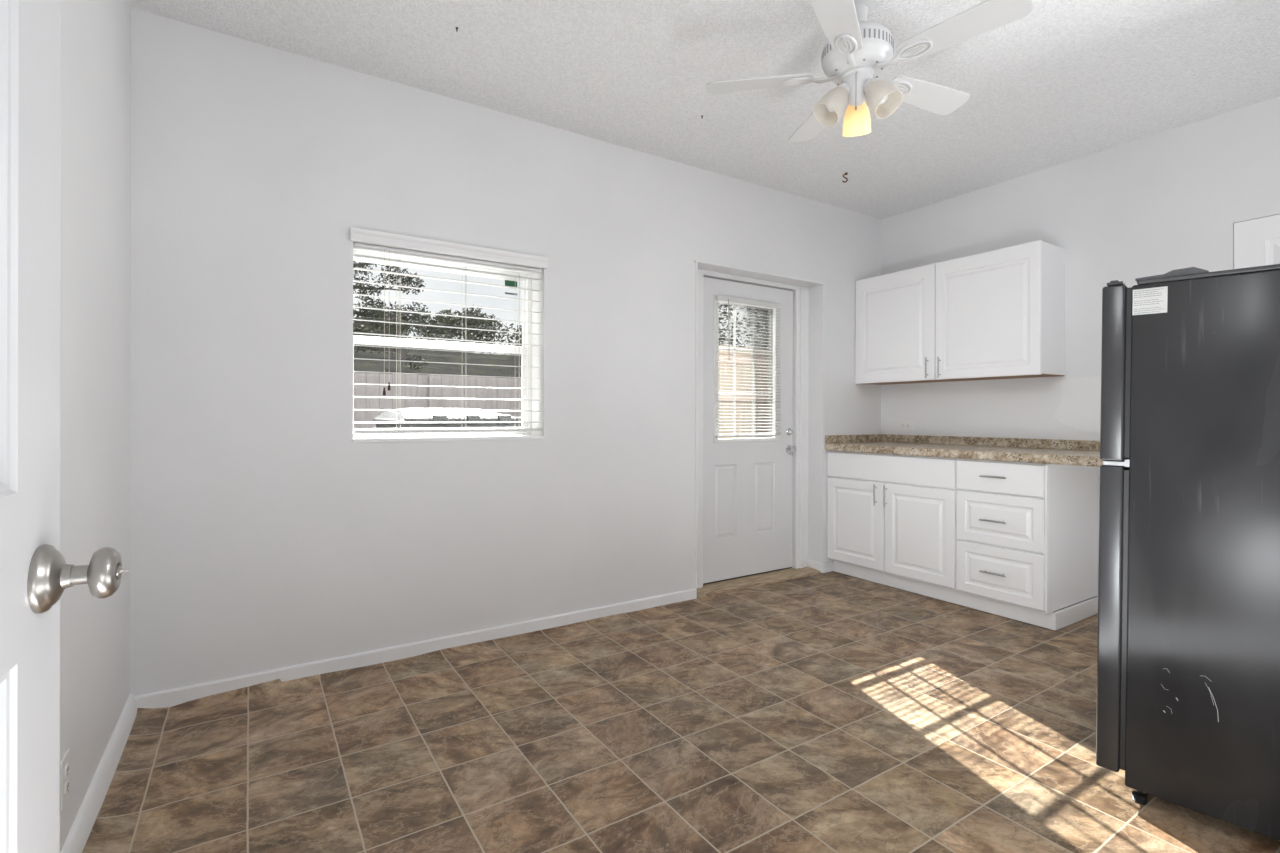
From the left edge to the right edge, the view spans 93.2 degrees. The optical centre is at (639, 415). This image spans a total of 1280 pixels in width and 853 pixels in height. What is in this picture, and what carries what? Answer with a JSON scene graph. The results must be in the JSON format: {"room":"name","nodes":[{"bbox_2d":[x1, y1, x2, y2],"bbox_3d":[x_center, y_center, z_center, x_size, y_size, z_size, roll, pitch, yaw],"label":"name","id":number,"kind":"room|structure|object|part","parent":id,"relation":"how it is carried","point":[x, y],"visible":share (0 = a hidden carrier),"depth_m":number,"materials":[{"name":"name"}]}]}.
{"room":"kitchen","nodes":[
{"label":"kitchen","id":0,"kind":"room"},
{"bbox_2d":[60,0,130,852],"bbox_3d":[-0.712,-0.173,0.307,0.120,2.844,4.488,0,0,-33],"label":"wall","id":1,"kind":"structure","parent":0,"point":[95,34],"depth_m":1.70,"materials":[{"name":"paint"}]},
{"bbox_2d":[0,0,128,852],"bbox_3d":[-0.408,0.073,0.306,0.104,2.028,0.810,0,0,-30],"label":"door","id":2,"kind":"structure","parent":1,"relation":"in","point":[34,573],"depth_m":0.57,"materials":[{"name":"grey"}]},
{"bbox_3d":[-0.556,0.161,0.618,0.037,0.052,0.052,0,0,-33],"label":"knob","id":3,"kind":"part","parent":2,"relation":"part of","materials":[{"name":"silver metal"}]},
{"bbox_2d":[60,749,69,811],"bbox_3d":[-1.363,0.863,1.437,0.008,0.115,0.070,0,0,-33],"label":"wall outlet","id":4,"kind":"object","parent":1,"relation":"attached to","point":[65,762],"visible":0.98,"depth_m":1.43,"materials":[{"name":"plastic"}]},
{"bbox_2d":[64,780,68,794],"bbox_3d":[-1.361,0.883,1.438,0.003,0.032,0.032,0,0,-33],"label":"socket","id":5,"kind":"object","parent":4,"relation":"attached to","point":[66,782],"depth_m":1.43,"materials":[{"name":"plastic"}]},
{"bbox_2d":[65,764,69,778],"bbox_3d":[-1.361,0.844,1.438,0.003,0.032,0.032,0,0,-33],"label":"socket","id":6,"kind":"object","parent":4,"relation":"attached to","point":[67,766],"depth_m":1.44,"materials":[{"name":"plastic"}]},
{"bbox_2d":[61,694,136,852],"bbox_3d":[-1.082,1.059,1.016,0.028,0.077,2.878,0,0,-33],"label":"baseboard","id":7,"kind":"structure","parent":1,"relation":"attached to","point":[79,833],"depth_m":1.72,"materials":[{"name":"paint"}]},
{"bbox_2d":[130,8,880,695],"bbox_3d":[-0.079,-0.172,3.500,4.796,2.844,0.220,0,0,-33],"label":"wall","id":8,"kind":"structure","parent":0,"point":[263,537],"depth_m":2.69,"materials":[{"name":"paint"}]},
{"bbox_2d":[134,588,696,707],"bbox_3d":[-0.761,1.064,2.925,2.606,0.063,0.013,0,0,-33],"label":"baseboard","id":9,"kind":"structure","parent":8,"relation":"attached to","point":[176,696],"depth_m":2.70,"materials":[{"name":"paint"}]},
{"bbox_2d":[353,250,543,442],"bbox_3d":[-0.934,-0.319,2.940,0.920,0.875,0.212,0,0,-33],"label":"window","id":10,"kind":"structure","parent":8,"relation":"in","point":[509,281],"depth_m":3.01,"materials":[{"name":"white plastic"}]},
{"bbox_3d":[-0.984,-0.531,3.017,0.868,0.399,0.018,0,0,-33],"label":"sash","id":11,"kind":"part","parent":10,"relation":"part of","materials":[{"name":"white plastic"}]},
{"bbox_3d":[-0.973,-0.146,3.000,0.868,0.448,0.020,0,0,-33],"label":"sash","id":12,"kind":"part","parent":10,"relation":"part of","materials":[{"name":"white plastic"}]},
{"bbox_3d":[-0.910,0.109,2.927,0.892,0.018,0.162,0,0,-33],"label":"sill","id":13,"kind":"part","parent":10,"relation":"part of","materials":[{"name":"paint"}]},
{"bbox_2d":[350,227,548,433],"bbox_3d":[-0.876,-0.367,2.875,0.916,0.890,0.091,0,0,-33],"label":"window blind","id":14,"kind":"object","parent":10,"relation":"attached to","point":[359,235],"visible":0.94,"depth_m":2.81,"materials":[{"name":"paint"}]},
{"bbox_3d":[-1.136,-0.425,2.690,0.002,0.635,0.005,0,0,-33],"label":"pull cord","id":15,"kind":"part","parent":14,"relation":"part of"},
{"bbox_3d":[-1.096,-0.322,2.756,0.014,0.791,0.055,0,0,-33],"label":"ladder cord","id":16,"kind":"part","parent":14,"relation":"part of","materials":[{"name":"white fabric"}]},
{"bbox_3d":[-0.888,0.070,2.890,0.875,0.016,0.052,0,0,-33],"label":"rail","id":17,"kind":"part","parent":14,"relation":"part of","materials":[{"name":"white plastic"}]},
{"bbox_3d":[-0.844,-0.321,2.918,0.014,0.791,0.055,0,0,-33],"label":"ladder cord","id":18,"kind":"part","parent":14,"relation":"part of","materials":[{"name":"white fabric"}]},
{"bbox_3d":[-0.617,-0.321,3.064,0.014,0.791,0.055,0,0,-33],"label":"ladder cord","id":19,"kind":"part","parent":14,"relation":"part of","materials":[{"name":"white fabric"}]},
{"bbox_2d":[696,269,819,598],"bbox_3d":[0.760,0.089,4.021,1.125,2.032,0.250,0,0,-33],"label":"door","id":20,"kind":"structure","parent":8,"relation":"in","point":[752,493],"depth_m":4.13,"materials":[{"name":"paint"}]},
{"bbox_3d":[0.707,-0.305,4.081,0.585,0.952,0.065,0,0,-33],"label":"glass frame","id":21,"kind":"part","parent":20,"relation":"part of","materials":[{"name":"white plastic"}]},
{"bbox_2d":[715,295,781,436],"bbox_3d":[0.734,-0.318,4.039,0.577,0.913,0.034,0,0,-33],"label":"door blind","id":22,"kind":"object","parent":20,"relation":"attached to","point":[717,297],"visible":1,"depth_m":4.03,"materials":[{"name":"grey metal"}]},
{"bbox_3d":[0.581,-0.312,3.945,0.002,0.866,0.025,0,0,-33],"label":"ladder cord","id":23,"kind":"part","parent":22,"relation":"part of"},
{"bbox_3d":[0.731,0.132,4.042,0.573,0.013,0.022,0,0,-33],"label":"rail","id":24,"kind":"part","parent":22,"relation":"part of","materials":[{"name":"white plastic"}]},
{"bbox_3d":[0.733,-0.312,4.042,0.002,0.866,0.025,0,0,-33],"label":"ladder cord","id":25,"kind":"part","parent":22,"relation":"part of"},
{"bbox_3d":[0.884,-0.311,4.139,0.002,0.866,0.025,0,0,-33],"label":"ladder cord","id":26,"kind":"part","parent":22,"relation":"part of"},
{"bbox_3d":[0.708,-0.297,4.081,0.520,0.903,0.004,0,0,-33],"label":"pane","id":27,"kind":"part","parent":20,"relation":"part of","materials":[{"name":"clear glass"}]},
{"bbox_3d":[1.066,0.234,4.253,0.060,0.060,0.055,0,0,-33],"label":"knob","id":28,"kind":"part","parent":20,"relation":"part of","materials":[{"name":"silver metal"}]},
{"bbox_2d":[694,260,823,587],"bbox_3d":[0.800,0.052,3.940,1.145,1.968,0.030,0,0,-33],"label":"trim","id":29,"kind":"structure","parent":8,"relation":"attached to","point":[696,261],"depth_m":3.63,"materials":[{"name":"paint"}]},
{"bbox_2d":[808,560,833,572],"bbox_3d":[1.290,1.065,4.315,0.113,0.066,0.139,0,0,-33],"label":"trim","id":30,"kind":"structure","parent":8,"relation":"attached to","point":[829,566],"depth_m":4.26,"materials":[{"name":"paint"}]},
{"bbox_2d":[82,571,1279,852],"bbox_3d":[0.843,1.087,2.080,4.416,0.040,3.187,0,0,-33],"label":"floor","id":31,"kind":"structure","parent":0,"point":[829,712],"depth_m":2.00,"materials":[{"name":"tile"}]},
{"bbox_2d":[834,561,1097,630],"bbox_3d":[1.982,1.057,3.842,0.550,0.088,1.404,0,0,-33],"label":"board","id":32,"kind":"object","parent":31,"relation":"on","point":[1067,616],"visible":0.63,"depth_m":3.41,"materials":[{"name":"paint"}]},
{"bbox_2d":[827,451,957,590],"bbox_3d":[1.808,0.629,4.031,0.640,0.766,0.922,0,0,-33],"label":"base cabinet","id":33,"kind":"object","parent":32,"relation":"on","point":[893,514],"visible":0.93,"depth_m":3.82,"materials":[{"name":"white wood"}]},
{"bbox_3d":[1.446,0.715,4.078,0.019,0.568,0.450,0,0,-33],"label":"door","id":34,"kind":"part","parent":33,"relation":"part of","materials":[{"name":"white wood"}]},
{"bbox_3d":[1.521,0.511,3.915,0.031,0.135,0.010,0,0,-33],"label":"handle","id":35,"kind":"part","parent":33,"relation":"part of","materials":[{"name":"silver metal"}]},
{"bbox_3d":[1.561,0.511,3.853,0.031,0.135,0.010,0,0,-33],"label":"handle","id":36,"kind":"part","parent":33,"relation":"part of","materials":[{"name":"silver metal"}]},
{"bbox_3d":[1.697,0.715,3.688,0.019,0.568,0.457,0,0,-33],"label":"door","id":37,"kind":"part","parent":33,"relation":"part of","materials":[{"name":"white wood"}]},
{"bbox_2d":[825,434,1104,466],"bbox_3d":[2.076,0.191,3.628,0.630,0.106,1.892,0,0,-33],"label":"countertop","id":38,"kind":"structure","parent":33,"relation":"on","point":[1046,451],"depth_m":3.65,"materials":[{"name":"stone"}]},
{"bbox_2d":[957,458,1097,613],"bbox_3d":[2.188,0.629,3.441,0.640,0.766,0.476,0,0,-33],"label":"base cabinet","id":39,"kind":"object","parent":32,"relation":"on","point":[1027,533],"visible":0.98,"depth_m":3.25,"materials":[{"name":"white wood"}]},
{"bbox_3d":[1.921,0.857,3.292,0.031,0.010,0.137,0,0,-33],"label":"handle","id":40,"kind":"part","parent":39,"relation":"part of","materials":[{"name":"silver metal"}]},
{"bbox_3d":[1.921,0.572,3.292,0.031,0.010,0.137,0,0,-33],"label":"handle","id":41,"kind":"part","parent":39,"relation":"part of","materials":[{"name":"silver metal"}]},
{"bbox_3d":[1.922,0.332,3.292,0.031,0.010,0.137,0,0,-33],"label":"handle","id":42,"kind":"part","parent":39,"relation":"part of","materials":[{"name":"silver metal"}]},
{"bbox_3d":[1.950,0.858,3.293,0.019,0.284,0.456,0,0,-33],"label":"drawer","id":43,"kind":"part","parent":39,"relation":"part of","materials":[{"name":"white wood"}]},
{"bbox_3d":[1.950,0.566,3.293,0.019,0.279,0.456,0,0,-33],"label":"drawer","id":44,"kind":"part","parent":39,"relation":"part of","materials":[{"name":"white wood"}]},
{"bbox_3d":[1.951,0.336,3.293,0.019,0.165,0.456,0,0,-33],"label":"drawer","id":45,"kind":"part","parent":39,"relation":"part of","materials":[{"name":"white wood"}]},
{"bbox_3d":[2.081,0.629,3.096,0.018,0.766,0.012,0,0,-33],"label":"panel","id":46,"kind":"part","parent":39,"relation":"part of","materials":[{"name":"white wood"}]},
{"bbox_2d":[1096,264,1279,840],"bbox_3d":[1.772,0.351,1.764,0.602,1.504,0.703,0,0,-44],"label":"refrigerator","id":47,"kind":"object","parent":31,"relation":"on","point":[1188,642],"visible":1,"depth_m":1.63,"materials":[{"name":"black metal"}]},
{"bbox_3d":[1.580,0.588,1.966,0.598,0.886,0.063,0,0,-44],"label":"door","id":48,"kind":"part","parent":47,"relation":"part of","materials":[{"name":"black metal"}]},
{"bbox_3d":[1.586,-0.124,1.961,0.598,0.509,0.060,0,0,-44],"label":"freezer door","id":49,"kind":"part","parent":47,"relation":"part of","materials":[{"name":"black metal"}]},
{"bbox_2d":[1134,289,1159,313],"bbox_3d":[1.425,-0.321,1.695,0.001,0.064,0.066,0,0,-44],"label":"print","id":50,"kind":"object","parent":47,"relation":"attached to","point":[1153,289],"depth_m":1.70},
{"bbox_3d":[1.821,-0.374,1.716,0.600,0.017,0.568,0,0,-44],"label":"panel","id":51,"kind":"part","parent":47,"relation":"part of","materials":[{"name":"black metal"}]},
{"bbox_2d":[129,0,1279,219],"bbox_3d":[1.134,-1.567,1.616,4.796,0.150,4.698,0,0,-33],"label":"ceiling","id":52,"kind":"structure","parent":0,"point":[1064,81],"depth_m":2.59,"materials":[{"name":"white paint"}]},
{"bbox_2d":[706,0,1032,142],"bbox_3d":[0.790,-1.253,2.125,1.008,0.477,1.014,0,0,-33],"label":"ceiling fan","id":53,"kind":"object","parent":52,"relation":"hanging from","point":[857,50],"visible":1,"depth_m":2.06,"materials":[{"name":"white wood"}]},
{"bbox_3d":[0.427,-1.204,2.192,0.373,0.029,0.121,0,0,11],"label":"blade","id":54,"kind":"part","parent":53,"relation":"part of","materials":[{"name":"white wood"}]},
{"bbox_3d":[0.721,-1.204,2.466,0.121,0.029,0.373,0,0,-7],"label":"blade","id":55,"kind":"part","parent":53,"relation":"part of","materials":[{"name":"white wood"}]},
{"bbox_3d":[0.681,-1.100,2.115,0.062,0.075,0.050,0,0,-33],"label":"bulb","id":56,"kind":"part","parent":53,"relation":"part of","materials":[{"name":"white glass"}]},
{"bbox_3d":[0.664,-1.084,2.113,0.124,0.135,0.106,0,0,-33],"label":"lamp shade","id":57,"kind":"part","parent":53,"relation":"part of","materials":[{"name":"white glass"}]},
{"bbox_3d":[0.597,-1.204,1.828,0.121,0.029,0.373,0,0,29],"label":"blade","id":58,"kind":"part","parent":53,"relation":"part of","materials":[{"name":"white wood"}]},
{"bbox_3d":[0.714,-1.147,2.120,0.057,0.059,0.052,0,0,-33],"label":"light arm","id":59,"kind":"part","parent":53,"relation":"part of"},
{"bbox_3d":[0.794,-1.083,2.220,0.116,0.136,0.110,0,0,-33],"label":"lamp shade","id":60,"kind":"part","parent":53,"relation":"part of","materials":[{"name":"yellow glass"}]},
{"bbox_3d":[0.794,-1.147,2.091,0.052,0.059,0.057,0,0,-33],"label":"light arm","id":61,"kind":"part","parent":53,"relation":"part of"},
{"bbox_3d":[0.826,-1.084,2.055,0.100,0.135,0.126,0,0,-33],"label":"lamp shade","id":62,"kind":"part","parent":53,"relation":"part of","materials":[{"name":"white glass"}]},
{"bbox_3d":[0.815,-1.100,2.066,0.048,0.075,0.064,0,0,-33],"label":"bulb","id":63,"kind":"part","parent":53,"relation":"part of","materials":[{"name":"white glass"}]},
{"bbox_3d":[1.072,-1.203,2.271,0.373,0.029,0.121,0,0,-25],"label":"blade","id":64,"kind":"part","parent":53,"relation":"part of","materials":[{"name":"white wood"}]},
{"bbox_3d":[0.995,-1.203,1.877,0.121,0.029,0.373,0,0,-43],"label":"blade","id":65,"kind":"part","parent":53,"relation":"part of","materials":[{"name":"white wood"}]},
{"bbox_2d":[881,96,1279,605],"bbox_3d":[3.087,-0.166,2.748,0.122,2.844,4.488,0,0,-33],"label":"wall","id":66,"kind":"structure","parent":0,"point":[1164,202],"depth_m":3.47,"materials":[{"name":"paint"}]},
{"bbox_2d":[899,421,912,430],"bbox_3d":[1.939,0.071,4.417,0.008,0.070,0.115,0,0,-33],"label":"wall outlet","id":67,"kind":"object","parent":66,"relation":"attached to","point":[903,425],"visible":1,"depth_m":4.41,"materials":[{"name":"plastic"}]},
{"bbox_2d":[855,240,1064,384],"bbox_3d":[2.023,-0.610,3.981,0.340,0.753,1.234,0,0,-33],"label":"upper cabinet","id":68,"kind":"object","parent":66,"relation":"attached to","point":[999,313],"visible":1,"depth_m":3.74,"materials":[{"name":"white wood"}]},
{"bbox_3d":[1.746,-0.611,4.173,0.019,0.753,0.611,0,0,-33],"label":"door","id":69,"kind":"part","parent":68,"relation":"part of","materials":[{"name":"white wood"}]},
{"bbox_3d":[1.866,-0.314,3.939,0.031,0.135,0.010,0,0,-33],"label":"handle","id":70,"kind":"part","parent":68,"relation":"part of","materials":[{"name":"silver metal"}]},
{"bbox_3d":[1.912,-0.310,3.868,0.031,0.135,0.010,0,0,-33],"label":"handle","id":71,"kind":"part","parent":68,"relation":"part of","materials":[{"name":"silver metal"}]},
{"bbox_3d":[2.081,-0.610,3.651,0.019,0.753,0.618,0,0,-33],"label":"door","id":72,"kind":"part","parent":68,"relation":"part of","materials":[{"name":"white wood"}]},
{"bbox_2d":[1234,214,1279,268],"bbox_3d":[3.106,0.079,2.604,0.095,2.038,0.815,0,0,-33],"label":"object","id":73,"kind":"structure","parent":66,"relation":"in","point":[1256,241],"depth_m":2.88,"materials":[{"name":"white wood"}]},
{"label":"outside","id":74,"kind":"structure","parent":0,"visible":0},
{"bbox_3d":[-9.304,1.332,23.738,70.000,0.200,90.000,0,0,-33],"label":"ground","id":75,"kind":"structure","parent":74,"visible":0},
{"bbox_2d":[353,308,393,346],"bbox_3d":[-9.027,-1.140,18.567,2.980,4.759,2.183,0,0,-33],"label":"bushy tree","id":76,"kind":"object","parent":75,"relation":"on","point":[359,328],"visible":0.02,"depth_m":18.40,"materials":[{"name":"green plant"}]},
{"bbox_2d":[353,299,413,348],"bbox_3d":[-9.362,-1.504,22.005,2.896,5.483,2.173,0,0,-33],"label":"bushy tree","id":77,"kind":"object","parent":75,"relation":"on","point":[405,328],"visible":0.12,"depth_m":22.10,"materials":[{"name":"green plant"}]},
{"bbox_2d":[353,261,458,370],"bbox_3d":[-4.835,-1.431,8.924,4.201,5.356,1.518,0,0,-36],"label":"oak tree","id":78,"kind":"object","parent":75,"relation":"on","point":[371,315],"visible":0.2,"depth_m":9.44,"materials":[{"name":"green plant"}]},
{"bbox_2d":[354,372,520,427],"bbox_3d":[-3.839,0.365,6.514,6.580,1.756,0.108,0,0,-33],"label":"fence","id":79,"kind":"object","parent":75,"relation":"on","point":[422,391],"visible":0.15,"depth_m":7.34,"materials":[{"name":"grey wood"}]},
{"bbox_3d":[-2.522,0.385,7.349,0.090,1.720,0.090,0,0,-33],"label":"post","id":80,"kind":"part","parent":79,"relation":"part of","materials":[{"name":"grey wood"}]},
{"bbox_2d":[354,346,520,377],"bbox_3d":[-4.733,-0.144,14.311,15.500,2.770,6.000,0,0,-33],"label":"shed","id":81,"kind":"object","parent":75,"relation":"on","point":[508,371],"visible":0.08,"depth_m":12.66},
{"bbox_2d":[411,309,480,352],"bbox_3d":[-6.351,-1.174,20.351,2.917,4.837,2.153,0,0,-33],"label":"bushy tree","id":82,"kind":"object","parent":75,"relation":"on","point":[437,318],"visible":0.1,"depth_m":20.10,"materials":[{"name":"green plant"}]},
{"bbox_2d":[373,408,520,427],"bbox_3d":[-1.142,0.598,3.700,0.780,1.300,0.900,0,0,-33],"label":"car","id":83,"kind":"object","parent":75,"relation":"on","point":[387,416],"visible":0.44,"depth_m":3.44,"materials":[{"name":"white metal"}]},
{"bbox_3d":[-1.173,-0.007,3.751,0.780,0.090,0.780,0,0,-33],"label":"lid","id":84,"kind":"part","parent":83,"relation":"part of","materials":[{"name":"white metal"}]},
{"bbox_2d":[438,304,508,354],"bbox_3d":[-6.719,-1.579,23.755,2.989,5.643,2.174,0,0,-33],"label":"bushy tree","id":85,"kind":"object","parent":75,"relation":"on","point":[485,324],"visible":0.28,"depth_m":23.62,"materials":[{"name":"green plant"}]},
{"bbox_2d":[500,323,521,355],"bbox_3d":[-3.686,-1.064,21.928,2.846,4.630,2.216,0,0,-33],"label":"bushy tree","id":86,"kind":"object","parent":75,"relation":"on","point":[516,338],"visible":0.04,"depth_m":21.59,"materials":[{"name":"green plant"}]},
{"bbox_2d":[719,303,747,346],"bbox_3d":[0.876,-0.489,8.168,1.774,3.500,1.381,0,0,-33],"label":"bushy tree","id":87,"kind":"object","parent":75,"relation":"on","point":[721,305],"visible":0.06,"depth_m":8.35,"materials":[{"name":"green plant"}]},
{"bbox_2d":[719,345,754,438],"bbox_3d":[3.086,0.249,7.871,6.300,2.015,0.108,0,0,-33],"label":"fence","id":88,"kind":"object","parent":75,"relation":"on","point":[744,359],"visible":0.02,"depth_m":6.58,"materials":[{"name":"brown wood"}]},
{"bbox_3d":[3.079,-0.604,7.885,6.300,0.080,0.038,0,0,-33],"label":"rail","id":89,"kind":"part","parent":88,"relation":"part of","materials":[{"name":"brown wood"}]},
{"bbox_3d":[3.078,-0.194,7.885,6.300,0.080,0.038,0,0,-33],"label":"rail","id":90,"kind":"part","parent":88,"relation":"part of","materials":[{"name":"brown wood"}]},
{"bbox_2d":[736,316,749,343],"bbox_3d":[2.504,-0.548,11.218,1.762,3.625,1.326,0,0,-33],"label":"bushy tree","id":91,"kind":"object","parent":75,"relation":"on","point":[745,319],"visible":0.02,"depth_m":11.08,"materials":[{"name":"green plant"}]}
]}

